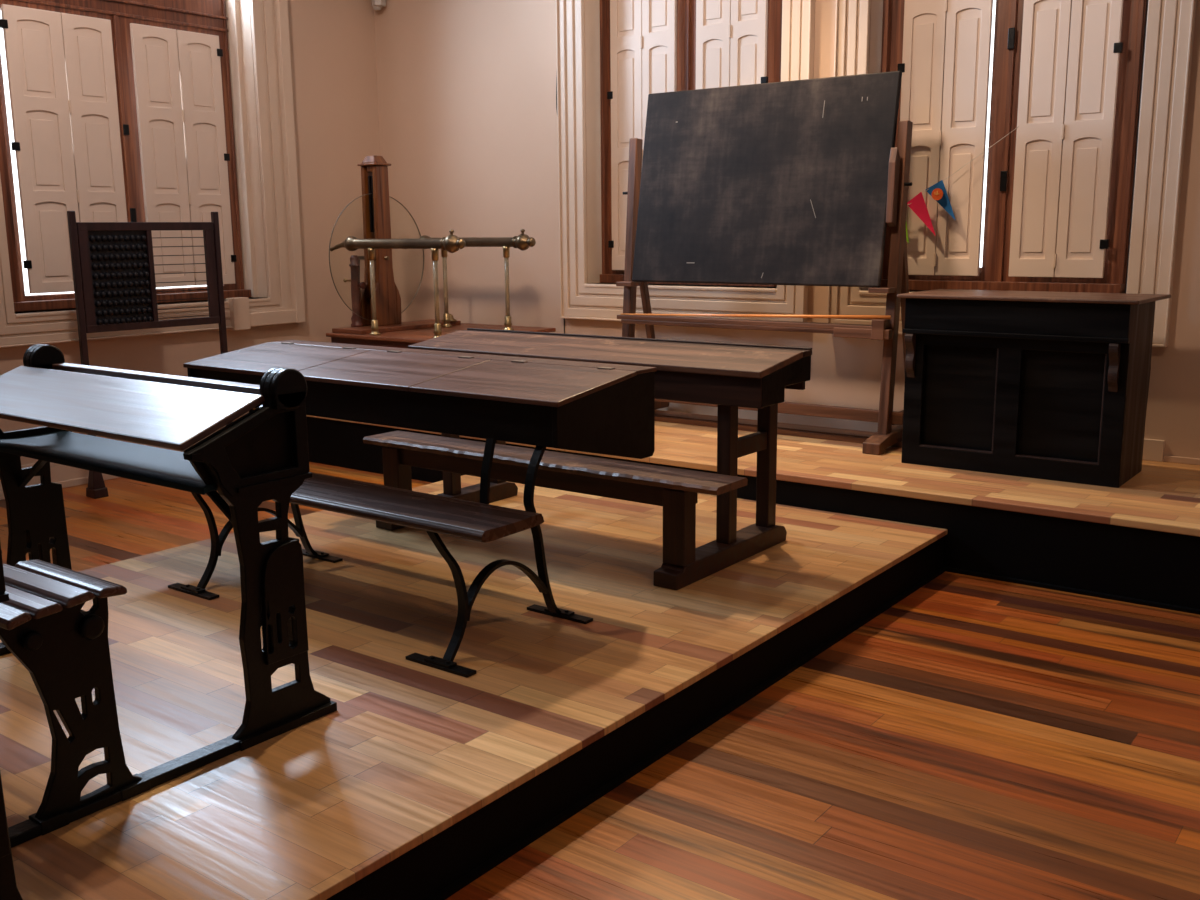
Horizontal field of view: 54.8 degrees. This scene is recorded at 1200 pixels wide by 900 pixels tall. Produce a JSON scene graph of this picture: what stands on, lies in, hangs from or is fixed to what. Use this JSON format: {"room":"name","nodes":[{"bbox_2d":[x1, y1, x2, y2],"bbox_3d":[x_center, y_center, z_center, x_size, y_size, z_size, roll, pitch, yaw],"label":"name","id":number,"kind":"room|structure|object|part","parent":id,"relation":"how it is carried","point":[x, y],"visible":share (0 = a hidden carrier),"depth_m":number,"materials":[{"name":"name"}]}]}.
{"room":"classroom","nodes":[
{"label":"classroom","id":0,"kind":"room"},
{"bbox_2d":[0,0,379,464],"bbox_3d":[-4.413,-1.494,4.580,0.300,4.100,9.192,7,13,36],"label":"wall","id":1,"kind":"structure","parent":0,"point":[333,47],"depth_m":7.72,"materials":[{"name":"paint"}]},
{"bbox_2d":[0,433,212,499],"bbox_3d":[-4.580,0.538,4.441,0.029,0.168,7.744,7,13,36],"label":"baseboard","id":2,"kind":"structure","parent":1,"relation":"attached to","point":[68,476],"depth_m":6.50,"materials":[{"name":"beige paint"}]},
{"bbox_2d":[0,0,293,347],"bbox_3d":[-2.724,-2.135,6.696,0.322,2.905,2.060,7,13,36],"label":"window","id":3,"kind":"structure","parent":1,"relation":"in","point":[122,110],"depth_m":6.85,"materials":[{"name":"beige paint"}]},
{"bbox_2d":[1,4,78,293],"bbox_3d":[-3.064,-1.638,6.391,0.029,1.520,0.330,7,13,36],"label":"shutter","id":4,"kind":"object","parent":3,"relation":"attached to","point":[45,145],"depth_m":6.37,"materials":[{"name":"paint"}]},
{"bbox_2d":[60,13,126,221],"bbox_3d":[-2.880,-1.685,6.629,0.023,1.520,0.291,7,13,36],"label":"shutter","id":5,"kind":"object","parent":3,"relation":"attached to","point":[86,45],"depth_m":6.57,"materials":[{"name":"paint"}]},
{"bbox_3d":[-2.722,-0.856,6.896,0.250,0.022,1.660,7,13,36],"label":"sill","id":6,"kind":"part","parent":3,"relation":"part of","materials":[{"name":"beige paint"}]},
{"bbox_2d":[130,23,194,286],"bbox_3d":[-2.627,-1.752,6.967,0.029,1.520,0.304,7,13,36],"label":"shutter","id":7,"kind":"object","parent":3,"relation":"attached to","point":[158,58],"depth_m":6.96,"materials":[{"name":"paint"}]},
{"bbox_2d":[176,30,234,284],"bbox_3d":[-2.449,-1.797,7.196,0.023,1.520,0.290,7,13,36],"label":"shutter","id":8,"kind":"object","parent":3,"relation":"attached to","point":[198,64],"depth_m":7.16,"materials":[{"name":"paint"}]},
{"bbox_2d":[226,0,304,329],"bbox_3d":[-2.156,-1.826,7.281,0.079,2.100,0.564,7,13,36],"label":"trim","id":9,"kind":"structure","parent":1,"relation":"attached to","point":[241,318],"depth_m":7.42,"materials":[{"name":"beige paint"}]},
{"bbox_2d":[0,462,1199,899],"bbox_3d":[-0.451,1.047,2.325,10.040,0.120,9.592,7,13,36],"label":"floor","id":10,"kind":"structure","parent":0,"point":[975,738],"depth_m":3.04,"materials":[{"name":"red wood"}]},
{"bbox_2d":[67,211,232,498],"bbox_3d":[-2.469,-0.556,6.452,0.100,1.518,0.909,8,14,39],"label":"abacus","id":11,"kind":"object","parent":10,"relation":"on","point":[113,270],"visible":0.98,"depth_m":6.25,"materials":[{"name":"brown wood"}]},
{"bbox_3d":[-2.473,-0.962,6.375,0.028,0.577,0.791,8,14,39],"label":"frame","id":12,"kind":"part","parent":11,"relation":"part of","materials":[{"name":"brown wood"}]},
{"bbox_2d":[0,475,947,899],"bbox_3d":[-1.666,0.841,2.673,2.400,0.174,7.152,7,13,36],"label":"platform","id":13,"kind":"object","parent":10,"relation":"on","point":[420,775],"visible":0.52,"depth_m":3.18,"materials":[{"name":"brown wood"}]},
{"bbox_2d":[0,543,22,899],"bbox_3d":[-1.679,0.426,1.974,1.245,0.903,0.876,7,13,36],"label":"school desk","id":14,"kind":"object","parent":13,"relation":"on","point":[9,890],"visible":1,"depth_m":1.98,"materials":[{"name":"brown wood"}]},
{"bbox_2d":[0,344,336,847],"bbox_3d":[-1.408,0.243,2.921,1.245,0.903,0.876,7,13,36],"label":"school desk","id":15,"kind":"object","parent":13,"relation":"on","point":[262,455],"visible":1,"depth_m":2.80,"materials":[{"name":"brown wood"}]},
{"bbox_3d":[-1.944,0.634,3.243,0.048,0.024,0.620,7,13,36],"label":"rail","id":16,"kind":"part","parent":15,"relation":"part of","materials":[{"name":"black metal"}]},
{"bbox_3d":[-1.720,0.143,3.461,0.062,0.903,0.368,7,13,36],"label":"desk frame","id":17,"kind":"part","parent":15,"relation":"part of","materials":[{"name":"black metal"}]},
{"bbox_3d":[-1.115,0.542,2.452,0.060,0.487,0.285,7,13,36],"label":"seat frame","id":18,"kind":"part","parent":15,"relation":"part of","materials":[{"name":"black metal"}]},
{"bbox_2d":[0,430,216,494],"bbox_3d":[-1.275,0.021,3.093,1.099,0.032,0.265,7,13,36],"label":"shelf","id":19,"kind":"object","parent":15,"relation":"attached to","point":[138,462],"depth_m":3.09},
{"bbox_3d":[-1.046,0.752,2.583,0.048,0.024,0.620,7,13,36],"label":"rail","id":20,"kind":"part","parent":15,"relation":"part of","materials":[{"name":"black metal"}]},
{"bbox_3d":[-0.822,0.261,2.802,0.062,0.903,0.368,7,13,36],"label":"desk frame","id":21,"kind":"part","parent":15,"relation":"part of","materials":[{"name":"black metal"}]},
{"bbox_2d":[168,340,656,677],"bbox_3d":[-0.842,0.081,4.078,1.880,0.778,0.953,7,13,36],"label":"desk","id":22,"kind":"object","parent":13,"relation":"on","point":[599,408],"visible":0.87,"depth_m":3.73,"materials":[{"name":"brown wood"}]},
{"bbox_3d":[-1.455,-0.276,4.749,0.020,0.285,0.520,7,13,36],"label":"panel","id":23,"kind":"part","parent":22,"relation":"part of","materials":[{"name":"brown wood"}]},
{"bbox_3d":[-1.411,0.484,4.010,0.244,0.022,0.040,7,13,36],"label":"foot plate","id":24,"kind":"part","parent":22,"relation":"part of","materials":[{"name":"black metal"}]},
{"bbox_3d":[-1.413,0.300,4.058,0.131,0.364,0.086,7,13,36],"label":"leg","id":25,"kind":"part","parent":22,"relation":"part of","materials":[{"name":"black metal"}]},
{"bbox_3d":[-1.258,-0.354,4.497,0.627,0.066,0.410,7,13,36],"label":"lid","id":26,"kind":"part","parent":22,"relation":"part of","materials":[{"name":"brown wood"}]},
{"bbox_3d":[-1.130,0.122,4.307,0.056,0.611,0.171,7,13,36],"label":"leg","id":27,"kind":"part","parent":22,"relation":"part of","materials":[{"name":"black metal"}]},
{"bbox_3d":[-1.085,0.399,4.438,0.244,0.022,0.040,7,13,36],"label":"foot plate","id":28,"kind":"part","parent":22,"relation":"part of","materials":[{"name":"black metal"}]},
{"bbox_3d":[-0.863,-0.165,4.012,1.840,0.128,0.020,7,13,36],"label":"panel","id":29,"kind":"part","parent":22,"relation":"part of","materials":[{"name":"brown wood"}]},
{"bbox_3d":[-0.755,-0.289,4.128,0.619,0.066,0.410,7,13,36],"label":"lid","id":30,"kind":"part","parent":22,"relation":"part of","materials":[{"name":"brown wood"}]},
{"bbox_3d":[-0.961,0.133,3.868,1.775,0.036,0.275,7,13,36],"label":"bench seat","id":31,"kind":"part","parent":22,"relation":"part of","materials":[{"name":"brown wood"}]},
{"bbox_3d":[-0.457,0.609,3.309,0.244,0.022,0.040,7,13,36],"label":"foot plate","id":32,"kind":"part","parent":22,"relation":"part of","materials":[{"name":"black metal"}]},
{"bbox_3d":[-0.459,0.425,3.357,0.131,0.364,0.086,7,13,36],"label":"leg","id":33,"kind":"part","parent":22,"relation":"part of","materials":[{"name":"black metal"}]},
{"bbox_3d":[-0.253,-0.223,3.759,0.625,0.066,0.410,7,13,36],"label":"lid","id":34,"kind":"part","parent":22,"relation":"part of","materials":[{"name":"brown wood"}]},
{"bbox_3d":[-0.176,0.247,3.607,0.056,0.611,0.171,7,13,36],"label":"leg","id":35,"kind":"part","parent":22,"relation":"part of","materials":[{"name":"black metal"}]},
{"bbox_3d":[-0.131,0.524,3.738,0.244,0.022,0.040,7,13,36],"label":"foot plate","id":36,"kind":"part","parent":22,"relation":"part of","materials":[{"name":"black metal"}]},
{"bbox_3d":[0.020,-0.083,3.666,0.020,0.285,0.520,7,13,36],"label":"panel","id":37,"kind":"part","parent":22,"relation":"part of","materials":[{"name":"brown wood"}]},
{"bbox_2d":[363,328,811,589],"bbox_3d":[-0.095,-0.040,4.664,1.750,0.783,0.806,7,13,36],"label":"desk","id":38,"kind":"object","parent":13,"relation":"on","point":[729,376],"visible":0.75,"depth_m":4.32,"materials":[{"name":"brown wood"}]},
{"bbox_3d":[-0.853,0.117,4.874,0.090,0.270,0.080,7,13,36],"label":"bench post","id":39,"kind":"part","parent":38,"relation":"part of","materials":[{"name":"brown wood"}]},
{"bbox_3d":[-0.660,-0.073,5.103,0.056,0.555,0.060,7,13,36],"label":"desk post","id":40,"kind":"part","parent":38,"relation":"part of","materials":[{"name":"brown wood"}]},
{"bbox_3d":[-0.479,-0.115,5.341,0.056,0.545,0.065,7,13,36],"label":"desk post","id":41,"kind":"part","parent":38,"relation":"part of","materials":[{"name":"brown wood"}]},
{"bbox_3d":[-0.289,0.091,4.440,1.330,0.074,0.040,7,13,36],"label":"bench rail","id":42,"kind":"part","parent":38,"relation":"part of","materials":[{"name":"brown wood"}]},
{"bbox_3d":[0.277,0.265,4.044,0.090,0.270,0.080,7,13,36],"label":"bench post","id":43,"kind":"part","parent":38,"relation":"part of","materials":[{"name":"brown wood"}]},
{"bbox_3d":[0.470,0.075,4.273,0.056,0.555,0.060,7,13,36],"label":"desk post","id":44,"kind":"part","parent":38,"relation":"part of","materials":[{"name":"brown wood"}]},
{"bbox_3d":[0.651,0.033,4.512,0.056,0.545,0.065,7,13,36],"label":"desk post","id":45,"kind":"part","parent":38,"relation":"part of","materials":[{"name":"brown wood"}]},
{"bbox_2d":[426,567,945,899],"bbox_3d":[-0.704,1.046,1.984,0.017,0.014,7.134,7,13,36],"label":"trim","id":46,"kind":"structure","parent":13,"relation":"attached to","point":[460,883],"depth_m":3.08,"materials":[{"name":"black paint"}]},
{"bbox_2d":[249,408,1199,608],"bbox_3d":[1.881,0.257,5.191,9.436,0.316,1.246,7,13,36],"label":"dais","id":47,"kind":"object","parent":10,"relation":"on","point":[1139,538],"visible":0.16,"depth_m":4.77,"materials":[{"name":"brown wood"}]},
{"bbox_2d":[326,323,555,347],"bbox_3d":[-0.983,-0.515,7.269,1.000,0.473,1.020,7,13,36],"label":"display table","id":48,"kind":"object","parent":47,"relation":"on","point":[404,338],"visible":0.12,"depth_m":7.02,"materials":[{"name":"brown wood"}]},
{"bbox_2d":[329,155,535,337],"bbox_3d":[-1.070,-1.269,7.102,1.352,1.072,0.913,7,13,36],"label":"machine","id":49,"kind":"object","parent":48,"relation":"on","point":[376,307],"visible":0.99,"depth_m":7.18,"materials":[{"name":"brown wood"}]},
{"bbox_3d":[-0.993,-0.871,7.601,0.100,0.050,0.098,7,13,36],"label":"binding post","id":50,"kind":"part","parent":49,"relation":"part of","materials":[{"name":"gold metal"}]},
{"bbox_2d":[616,120,912,454],"bbox_3d":[0.851,-0.878,6.130,1.715,1.580,0.554,7,13,36],"label":"easel","id":51,"kind":"object","parent":47,"relation":"on","point":[889,433],"visible":0.66,"depth_m":5.72,"materials":[{"name":"brown wood"}]},
{"bbox_3d":[0.280,-0.774,6.726,0.034,1.051,0.292,7,13,36],"label":"leg","id":52,"kind":"part","parent":51,"relation":"part of","materials":[{"name":"brown wood"}]},
{"bbox_2d":[617,315,891,339],"bbox_3d":[0.764,-0.666,6.053,1.620,0.097,0.102,7,13,36],"label":"tray","id":53,"kind":"object","parent":51,"relation":"on","point":[880,329],"depth_m":5.93,"materials":[{"name":"brown wood"}]},
{"bbox_2d":[621,313,890,318],"bbox_3d":[0.758,-0.702,6.018,1.585,0.054,0.017,7,13,36],"label":"stick","id":54,"kind":"object","parent":51,"relation":"on","point":[711,315],"visible":1,"depth_m":5.87,"materials":[{"name":"brown wood"}]},
{"bbox_2d":[632,71,901,286],"bbox_3d":[0.809,-1.371,5.965,1.455,1.016,0.191,7,13,36],"label":"blackboard","id":55,"kind":"object","parent":51,"relation":"on","point":[785,182],"visible":0.98,"depth_m":5.91,"materials":[{"name":"stone"}]},
{"bbox_3d":[0.807,-0.243,6.179,1.710,0.060,0.030,7,13,36],"label":"rail","id":56,"kind":"part","parent":51,"relation":"part of","materials":[{"name":"brown wood"}]},
{"bbox_3d":[1.538,-0.609,5.802,0.034,1.051,0.292,7,13,36],"label":"leg","id":57,"kind":"part","parent":51,"relation":"part of","materials":[{"name":"brown wood"}]},
{"bbox_2d":[655,410,901,447],"bbox_3d":[0.389,-0.196,6.697,3.100,0.036,0.180,7,13,36],"label":"trim","id":58,"kind":"structure","parent":47,"relation":"on","point":[837,434],"depth_m":6.18,"materials":[{"name":"brown wood"}]},
{"bbox_2d":[897,289,1170,487],"bbox_3d":[1.918,-0.306,5.202,1.038,0.784,0.520,7,13,36],"label":"base cabinet","id":59,"kind":"object","parent":47,"relation":"on","point":[1045,385],"visible":1,"depth_m":5.02,"materials":[{"name":"black wood"}]},
{"bbox_3d":[1.629,-0.237,5.222,0.346,0.480,0.008,7,13,36],"label":"recessed panel","id":60,"kind":"part","parent":59,"relation":"part of","materials":[{"name":"brown wood"}]},
{"bbox_3d":[1.794,-0.191,5.075,0.953,0.608,0.028,7,13,36],"label":"frame","id":61,"kind":"part","parent":59,"relation":"part of","materials":[{"name":"brown wood"}]},
{"bbox_3d":[1.983,-0.190,4.962,0.356,0.480,0.008,7,13,36],"label":"recessed panel","id":62,"kind":"part","parent":59,"relation":"part of","materials":[{"name":"brown wood"}]},
{"bbox_3d":[2.285,-0.252,4.943,0.024,0.768,0.465,7,13,36],"label":"panel","id":63,"kind":"part","parent":59,"relation":"part of","materials":[{"name":"brown wood"}]},
{"bbox_2d":[946,567,1199,614],"bbox_3d":[3.357,0.745,3.372,4.810,0.014,0.022,7,13,36],"label":"trim","id":64,"kind":"structure","parent":47,"relation":"attached to","point":[948,569],"depth_m":4.47,"materials":[{"name":"black paint"}]},
{"bbox_2d":[374,0,1199,458],"bbox_3d":[2.287,-1.726,5.476,9.940,4.100,0.300,7,13,36],"label":"wall","id":65,"kind":"structure","parent":0,"point":[468,124],"depth_m":7.42,"materials":[{"name":"paint"}]},
{"bbox_2d":[372,0,385,10],"bbox_3d":[-1.509,-3.047,7.844,0.109,0.125,0.100,7,13,36],"label":"sensor","id":66,"kind":"object","parent":65,"relation":"attached to","point":[377,5],"visible":1,"depth_m":7.82,"materials":[{"name":"white plastic"}]},
{"bbox_2d":[556,73,564,332],"bbox_3d":[-0.251,-1.796,7.193,0.042,2.760,0.007,7,13,36],"label":"cable","id":67,"kind":"object","parent":65,"relation":"attached to","point":[556,73],"visible":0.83,"depth_m":7.13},
{"bbox_2d":[556,0,814,321],"bbox_3d":[0.512,-2.283,6.663,1.700,3.080,0.322,7,13,36],"label":"window","id":68,"kind":"structure","parent":65,"relation":"in","point":[631,50],"depth_m":6.94,"materials":[{"name":"beige paint"}]},
{"bbox_2d":[610,0,641,269],"bbox_3d":[0.170,-2.126,7.005,0.242,2.050,0.029,7,13,36],"label":"shutter","id":69,"kind":"object","parent":68,"relation":"attached to","point":[625,15],"depth_m":7.01,"materials":[{"name":"paint"}]},
{"bbox_2d":[642,0,676,148],"bbox_3d":[0.352,-2.102,6.869,0.231,2.050,0.023,7,13,36],"label":"shutter","id":70,"kind":"object","parent":68,"relation":"attached to","point":[659,17],"depth_m":6.81,"materials":[{"name":"paint"}]},
{"bbox_3d":[0.513,-0.972,6.897,1.340,0.022,0.250,7,13,36],"label":"sill","id":71,"kind":"part","parent":68,"relation":"part of","materials":[{"name":"beige paint"}]},
{"bbox_3d":[0.516,-2.329,6.764,1.265,2.694,0.145,7,13,36],"label":"frame","id":72,"kind":"part","parent":68,"relation":"part of","materials":[{"name":"brown wood"}]},
{"bbox_2d":[696,0,730,88],"bbox_3d":[0.657,-2.062,6.648,0.237,2.050,0.029,7,13,36],"label":"shutter","id":73,"kind":"object","parent":68,"relation":"attached to","point":[713,17],"depth_m":6.59,"materials":[{"name":"paint"}]},
{"bbox_2d":[730,0,767,85],"bbox_3d":[0.834,-2.038,6.515,0.223,2.050,0.023,7,13,36],"label":"shutter","id":74,"kind":"object","parent":68,"relation":"attached to","point":[748,18],"depth_m":6.46,"materials":[{"name":"paint"}]},
{"bbox_2d":[657,402,1199,464],"bbox_3d":[2.255,-0.042,5.630,9.420,0.100,0.020,7,13,36],"label":"baseboard","id":75,"kind":"structure","parent":65,"relation":"attached to","point":[1153,449],"depth_m":6.34,"materials":[{"name":"beige paint"}]},
{"bbox_2d":[827,0,1196,347],"bbox_3d":[1.979,-2.096,5.585,1.680,3.090,0.322,7,13,36],"label":"window","id":76,"kind":"structure","parent":65,"relation":"in","point":[1083,195],"depth_m":5.64,"materials":[{"name":"beige paint"}]},
{"bbox_3d":[1.972,-0.781,5.826,1.320,0.022,0.250,7,13,36],"label":"sill","id":77,"kind":"part","parent":76,"relation":"part of","materials":[{"name":"beige paint"}]},
{"bbox_2d":[900,0,946,274],"bbox_3d":[1.659,-1.931,5.912,0.232,2.050,0.029,7,13,36],"label":"shutter","id":78,"kind":"object","parent":76,"relation":"attached to","point":[923,67],"depth_m":5.94,"materials":[{"name":"paint"}]},
{"bbox_2d":[906,126,1018,242],"bbox_3d":[1.757,-1.347,5.909,0.732,0.571,0.059,7,13,36],"label":"bunting","id":79,"kind":"object","parent":76,"relation":"hanging from","point":[938,192],"visible":0.8,"depth_m":5.94,"materials":[{"name":"red fabric"}]},
{"bbox_2d":[935,0,992,275],"bbox_3d":[1.834,-1.908,5.781,0.224,2.050,0.023,7,13,36],"label":"shutter","id":80,"kind":"object","parent":76,"relation":"attached to","point":[966,25],"depth_m":5.84,"materials":[{"name":"paint"}]},
{"bbox_3d":[1.995,-2.130,5.679,1.275,2.682,0.145,7,13,36],"label":"frame","id":81,"kind":"part","parent":76,"relation":"part of","materials":[{"name":"brown wood"}]},
{"bbox_2d":[1008,0,1071,276],"bbox_3d":[2.143,-1.868,5.558,0.232,2.050,0.029,7,13,36],"label":"shutter","id":82,"kind":"object","parent":76,"relation":"attached to","point":[1044,117],"depth_m":5.61,"materials":[{"name":"paint"}]},
{"bbox_2d":[1055,0,1122,277],"bbox_3d":[2.317,-1.845,5.426,0.223,2.050,0.023,7,13,36],"label":"shutter","id":83,"kind":"object","parent":76,"relation":"attached to","point":[1092,48],"depth_m":5.49,"materials":[{"name":"paint"}]}
]}

